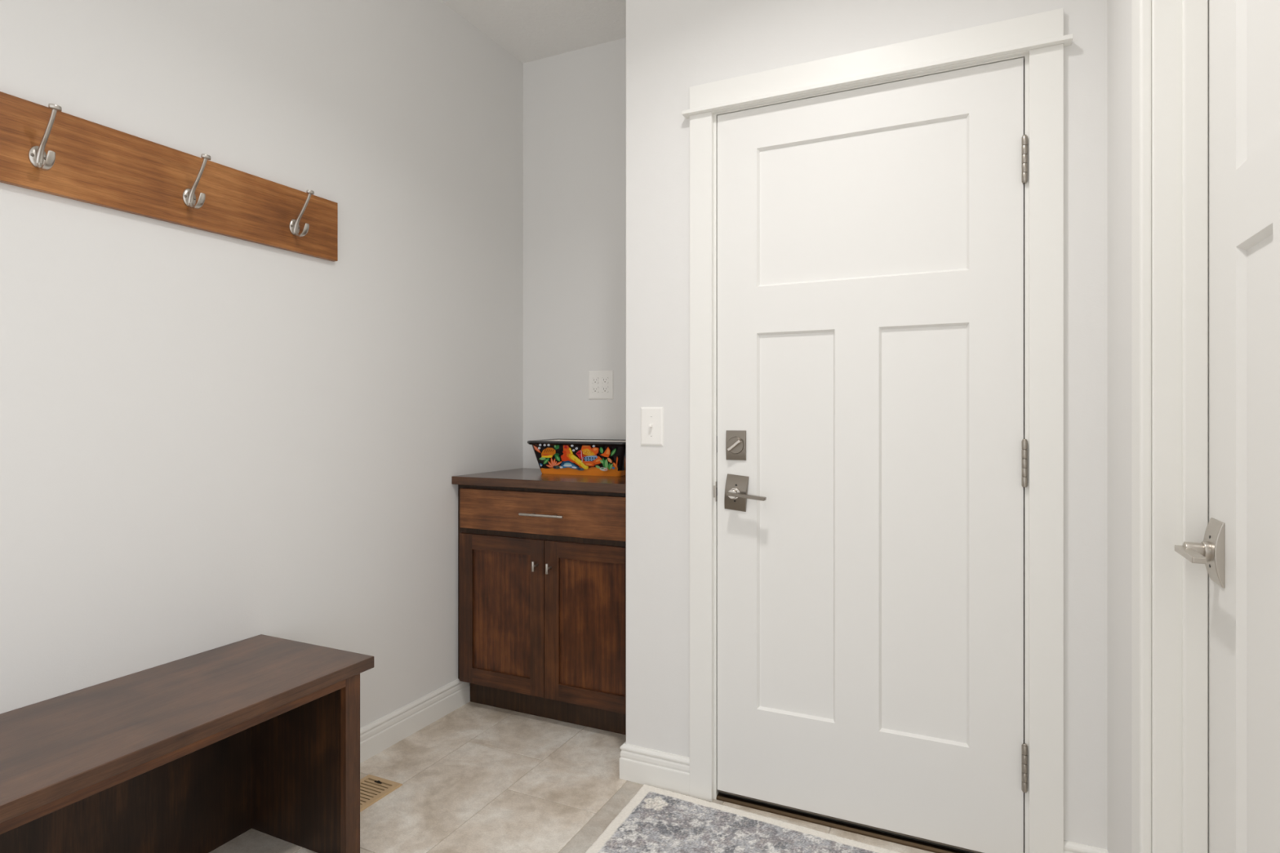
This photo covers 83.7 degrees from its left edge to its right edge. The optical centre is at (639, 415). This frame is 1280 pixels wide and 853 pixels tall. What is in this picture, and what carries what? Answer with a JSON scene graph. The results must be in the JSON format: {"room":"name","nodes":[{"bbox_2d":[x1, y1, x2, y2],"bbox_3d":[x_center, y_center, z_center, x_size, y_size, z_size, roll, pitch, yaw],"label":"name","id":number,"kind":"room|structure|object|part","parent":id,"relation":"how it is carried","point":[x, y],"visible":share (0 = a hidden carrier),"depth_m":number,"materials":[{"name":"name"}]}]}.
{"room":"mudroom","nodes":[
{"label":"mudroom","id":0,"kind":"room"},
{"bbox_2d":[0,0,523,728],"bbox_3d":[-1.827,-0.221,0.659,0.120,2.757,6.023,0,0,25],"label":"wall","id":1,"kind":"structure","parent":0,"point":[209,441],"depth_m":2.06,"materials":[{"name":"white paint"}]},
{"bbox_2d":[0,91,337,261],"bbox_3d":[-1.222,-0.586,1.681,0.095,0.186,1.308,0,0,25],"label":"coat rack","id":2,"kind":"object","parent":1,"relation":"attached to","point":[50,150],"visible":1,"depth_m":1.77,"materials":[{"name":"brown wood"}]},
{"bbox_2d":[360,679,470,763],"bbox_3d":[-1.876,1.103,0.399,0.014,0.110,5.510,0,0,25],"label":"baseboard","id":3,"kind":"structure","parent":1,"relation":"attached to","point":[378,735],"depth_m":2.59,"materials":[{"name":"white paint"}]},
{"bbox_2d":[441,0,626,62],"bbox_3d":[-0.254,-1.639,-0.099,3.573,0.080,6.003,0,0,25],"label":"ceiling","id":4,"kind":"structure","parent":0,"point":[530,30],"depth_m":2.91,"materials":[{"name":"white paint"}]},
{"bbox_2d":[208,702,933,852],"bbox_3d":[-0.271,1.188,-0.135,3.573,0.060,5.923,0,0,25],"label":"floor","id":5,"kind":"structure","parent":0,"point":[479,778],"depth_m":2.18,"materials":[{"name":"tile"}]},
{"bbox_2d":[0,634,373,852],"bbox_3d":[-1.269,0.895,1.180,0.440,0.526,1.743,0,0,25],"label":"bench","id":6,"kind":"object","parent":5,"relation":"on","point":[194,753],"visible":1,"depth_m":1.73,"materials":[{"name":"brown wood"}]},
{"bbox_3d":[-1.450,0.910,1.257,0.016,0.496,1.652,0,0,25],"label":"panel","id":7,"kind":"part","parent":6,"relation":"part of","materials":[{"name":"brown wood"}]},
{"bbox_3d":[-0.921,0.910,1.929,0.395,0.496,0.015,0,0,25],"label":"panel","id":8,"kind":"part","parent":6,"relation":"part of","materials":[{"name":"brown wood"}]},
{"bbox_2d":[360,774,402,812],"bbox_3d":[-0.871,1.153,2.130,0.142,0.010,0.300,0,0,25],"label":"floor vent","id":9,"kind":"object","parent":5,"relation":"in","point":[373,788],"visible":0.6,"depth_m":2.20,"materials":[{"name":"beige metal"}]},
{"bbox_2d":[457,484,626,735],"bbox_3d":[-0.255,0.715,2.834,0.850,0.886,0.502,0,0,25],"label":"base cabinet","id":10,"kind":"object","parent":5,"relation":"on","point":[542,572],"visible":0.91,"depth_m":2.65,"materials":[{"name":"brown wood"}]},
{"bbox_3d":[-0.528,0.755,2.738,0.270,0.463,0.008,0,0,25],"label":"panel","id":11,"kind":"part","parent":10,"relation":"part of","materials":[{"name":"brown wood"}]},
{"bbox_3d":[-0.529,0.756,2.736,0.391,0.582,0.018,0,0,25],"label":"door","id":12,"kind":"part","parent":10,"relation":"part of","materials":[{"name":"brown wood"}]},
{"bbox_3d":[-0.389,0.557,2.640,0.010,0.037,0.035,0,0,25],"label":"knob","id":13,"kind":"part","parent":10,"relation":"part of","materials":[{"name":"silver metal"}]},
{"bbox_2d":[451,467,626,493],"bbox_3d":[-0.252,0.256,2.842,0.850,0.031,0.487,0,0,25],"label":"countertop","id":14,"kind":"structure","parent":10,"relation":"on","point":[523,477],"depth_m":2.69,"materials":[{"name":"brown wood"}]},
{"bbox_2d":[527,438,626,476],"bbox_3d":[-0.212,0.172,2.935,0.457,0.137,0.265,0,0,21],"label":"planter","id":15,"kind":"object","parent":14,"relation":"on","point":[592,457],"visible":0.86,"depth_m":2.83,"materials":[{"name":"ceramic"}]},
{"bbox_3d":[-0.358,0.368,2.625,0.187,0.010,0.036,0,0,25],"label":"bar handle","id":16,"kind":"part","parent":10,"relation":"part of","materials":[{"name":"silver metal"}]},
{"bbox_3d":[-0.350,0.365,2.651,0.786,0.155,0.019,0,0,25],"label":"drawer","id":17,"kind":"part","parent":10,"relation":"part of","materials":[{"name":"brown wood"}]},
{"bbox_3d":[-0.334,0.560,2.614,0.010,0.037,0.035,0,0,25],"label":"knob","id":18,"kind":"part","parent":10,"relation":"part of","materials":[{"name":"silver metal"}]},
{"bbox_3d":[-0.172,0.756,2.566,0.392,0.582,0.018,0,0,25],"label":"door","id":19,"kind":"part","parent":10,"relation":"part of","materials":[{"name":"brown wood"}]},
{"bbox_3d":[-0.171,0.755,2.568,0.271,0.463,0.008,0,0,25],"label":"panel","id":20,"kind":"part","parent":10,"relation":"part of","materials":[{"name":"brown wood"}]},
{"bbox_2d":[585,784,899,852],"bbox_3d":[0.266,1.152,1.484,1.117,0.009,1.129,0,0,25],"label":"area rug","id":21,"kind":"object","parent":5,"relation":"on","point":[655,820],"visible":1,"depth_m":1.97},
{"bbox_2d":[715,791,973,852],"bbox_3d":[0.629,1.147,2.037,0.819,0.022,0.140,0,0,25],"label":"threshold","id":22,"kind":"object","parent":5,"relation":"on","point":[804,816],"visible":0.33,"depth_m":2.00,"materials":[{"name":"brown metal"}]},
{"bbox_2d":[523,37,626,468],"bbox_3d":[0.015,-0.221,3.052,1.152,2.757,0.120,0,0,25],"label":"wall","id":23,"kind":"structure","parent":0,"point":[575,101],"depth_m":3.13,"materials":[{"name":"white paint"}]},
{"bbox_2d":[588,370,613,399],"bbox_3d":[-0.170,-0.130,3.069,0.121,0.123,0.008,0,0,25],"label":"wall outlet","id":24,"kind":"object","parent":23,"relation":"attached to","point":[600,382],"visible":1,"depth_m":3.07,"materials":[{"name":"white plastic"}]},
{"bbox_2d":[591,377,598,383],"bbox_3d":[-0.192,-0.149,3.078,0.030,0.026,0.004,0,0,25],"label":"socket","id":25,"kind":"object","parent":24,"relation":"attached to","point":[594,380],"depth_m":3.08,"materials":[{"name":"white plastic"}]},
{"bbox_2d":[591,386,598,392],"bbox_3d":[-0.192,-0.110,3.078,0.030,0.026,0.004,0,0,25],"label":"socket","id":26,"kind":"object","parent":24,"relation":"attached to","point":[594,389],"depth_m":3.08,"materials":[{"name":"white plastic"}]},
{"bbox_2d":[601,377,608,383],"bbox_3d":[-0.149,-0.149,3.057,0.030,0.026,0.004,0,0,25],"label":"socket","id":27,"kind":"object","parent":24,"relation":"attached to","point":[604,380],"depth_m":3.06,"materials":[{"name":"white plastic"}]},
{"bbox_2d":[601,386,608,392],"bbox_3d":[-0.149,-0.110,3.057,0.030,0.026,0.004,0,0,25],"label":"socket","id":28,"kind":"object","parent":24,"relation":"attached to","point":[604,388],"depth_m":3.06,"materials":[{"name":"white plastic"}]},
{"bbox_2d":[626,0,1107,849],"bbox_3d":[0.737,-0.221,2.275,1.420,2.757,0.663,0,0,25],"label":"wall","id":29,"kind":"structure","parent":0,"point":[673,46],"depth_m":2.13,"materials":[{"name":"white paint"}]},
{"bbox_2d":[640,407,663,445],"bbox_3d":[0.034,0.035,2.232,0.078,0.120,0.019,0,0,25],"label":"light switch","id":30,"kind":"object","parent":29,"relation":"attached to","point":[651,418],"visible":1,"depth_m":2.23,"materials":[{"name":"white plastic"}]},
{"bbox_2d":[619,742,689,795],"bbox_3d":[0.091,1.103,2.324,0.241,0.110,0.224,0,0,25],"label":"baseboard","id":31,"kind":"structure","parent":29,"relation":"attached to","point":[661,770],"depth_m":2.22,"materials":[{"name":"white paint"}]},
{"bbox_2d":[716,57,1027,852],"bbox_3d":[0.600,0.117,1.967,0.825,2.038,0.102,0,0,25],"label":"door","id":32,"kind":"structure","parent":29,"relation":"in","point":[872,448],"depth_m":1.95,"materials":[{"name":"white paint"}]},
{"bbox_3d":[0.285,0.231,2.117,0.066,0.105,0.014,6,2,25],"label":"handle","id":33,"kind":"part","parent":32,"relation":"part of","materials":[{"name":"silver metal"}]},
{"bbox_3d":[0.306,0.234,2.061,0.116,0.010,0.019,6,2,25],"label":"lever","id":34,"kind":"part","parent":32,"relation":"part of","materials":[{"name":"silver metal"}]},
{"bbox_2d":[681,8,1073,852],"bbox_3d":[0.623,0.081,2.020,1.017,2.155,0.177,0,0,25],"label":"door frame","id":35,"kind":"structure","parent":29,"relation":"attached to","point":[1041,36],"depth_m":1.80,"materials":[{"name":"white paint"}]},
{"bbox_3d":[0.232,0.230,2.164,0.010,0.060,0.032,0,0,25],"label":"strike plate","id":36,"kind":"part","parent":35,"relation":"part of","materials":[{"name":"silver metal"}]},
{"bbox_2d":[1063,840,1108,852],"bbox_3d":[0.997,1.103,1.556,0.093,0.110,0.413,0,0,25],"label":"baseboard","id":37,"kind":"structure","parent":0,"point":[1068,846],"depth_m":1.74,"materials":[{"name":"white paint"}]},
{"bbox_2d":[1107,0,1131,852],"bbox_3d":[0.838,-0.221,0.980,0.115,2.757,1.590,0,0,25],"label":"wall","id":38,"kind":"structure","parent":0,"point":[1119,11],"depth_m":1.56,"materials":[{"name":"white paint"}]},
{"bbox_2d":[1131,0,1208,852],"bbox_3d":[0.797,0.081,0.933,0.152,2.155,0.920,0,0,25],"label":"door frame","id":39,"kind":"structure","parent":38,"relation":"attached to","point":[1180,28],"depth_m":1.26,"materials":[{"name":"white paint"}]},
{"bbox_2d":[1174,0,1279,852],"bbox_3d":[0.822,0.130,0.921,0.092,2.033,0.710,0,0,25],"label":"door","id":40,"kind":"structure","parent":38,"relation":"in","point":[1239,550],"depth_m":1.09,"materials":[{"name":"white paint"}]},
{"bbox_3d":[0.896,0.227,1.163,0.019,0.010,0.116,0,0,25],"label":"lever","id":41,"kind":"part","parent":40,"relation":"part of","materials":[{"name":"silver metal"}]},
{"bbox_3d":[0.951,0.227,1.184,0.014,0.105,0.066,0,0,25],"label":"handle","id":42,"kind":"part","parent":40,"relation":"part of","materials":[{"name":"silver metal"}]}
]}

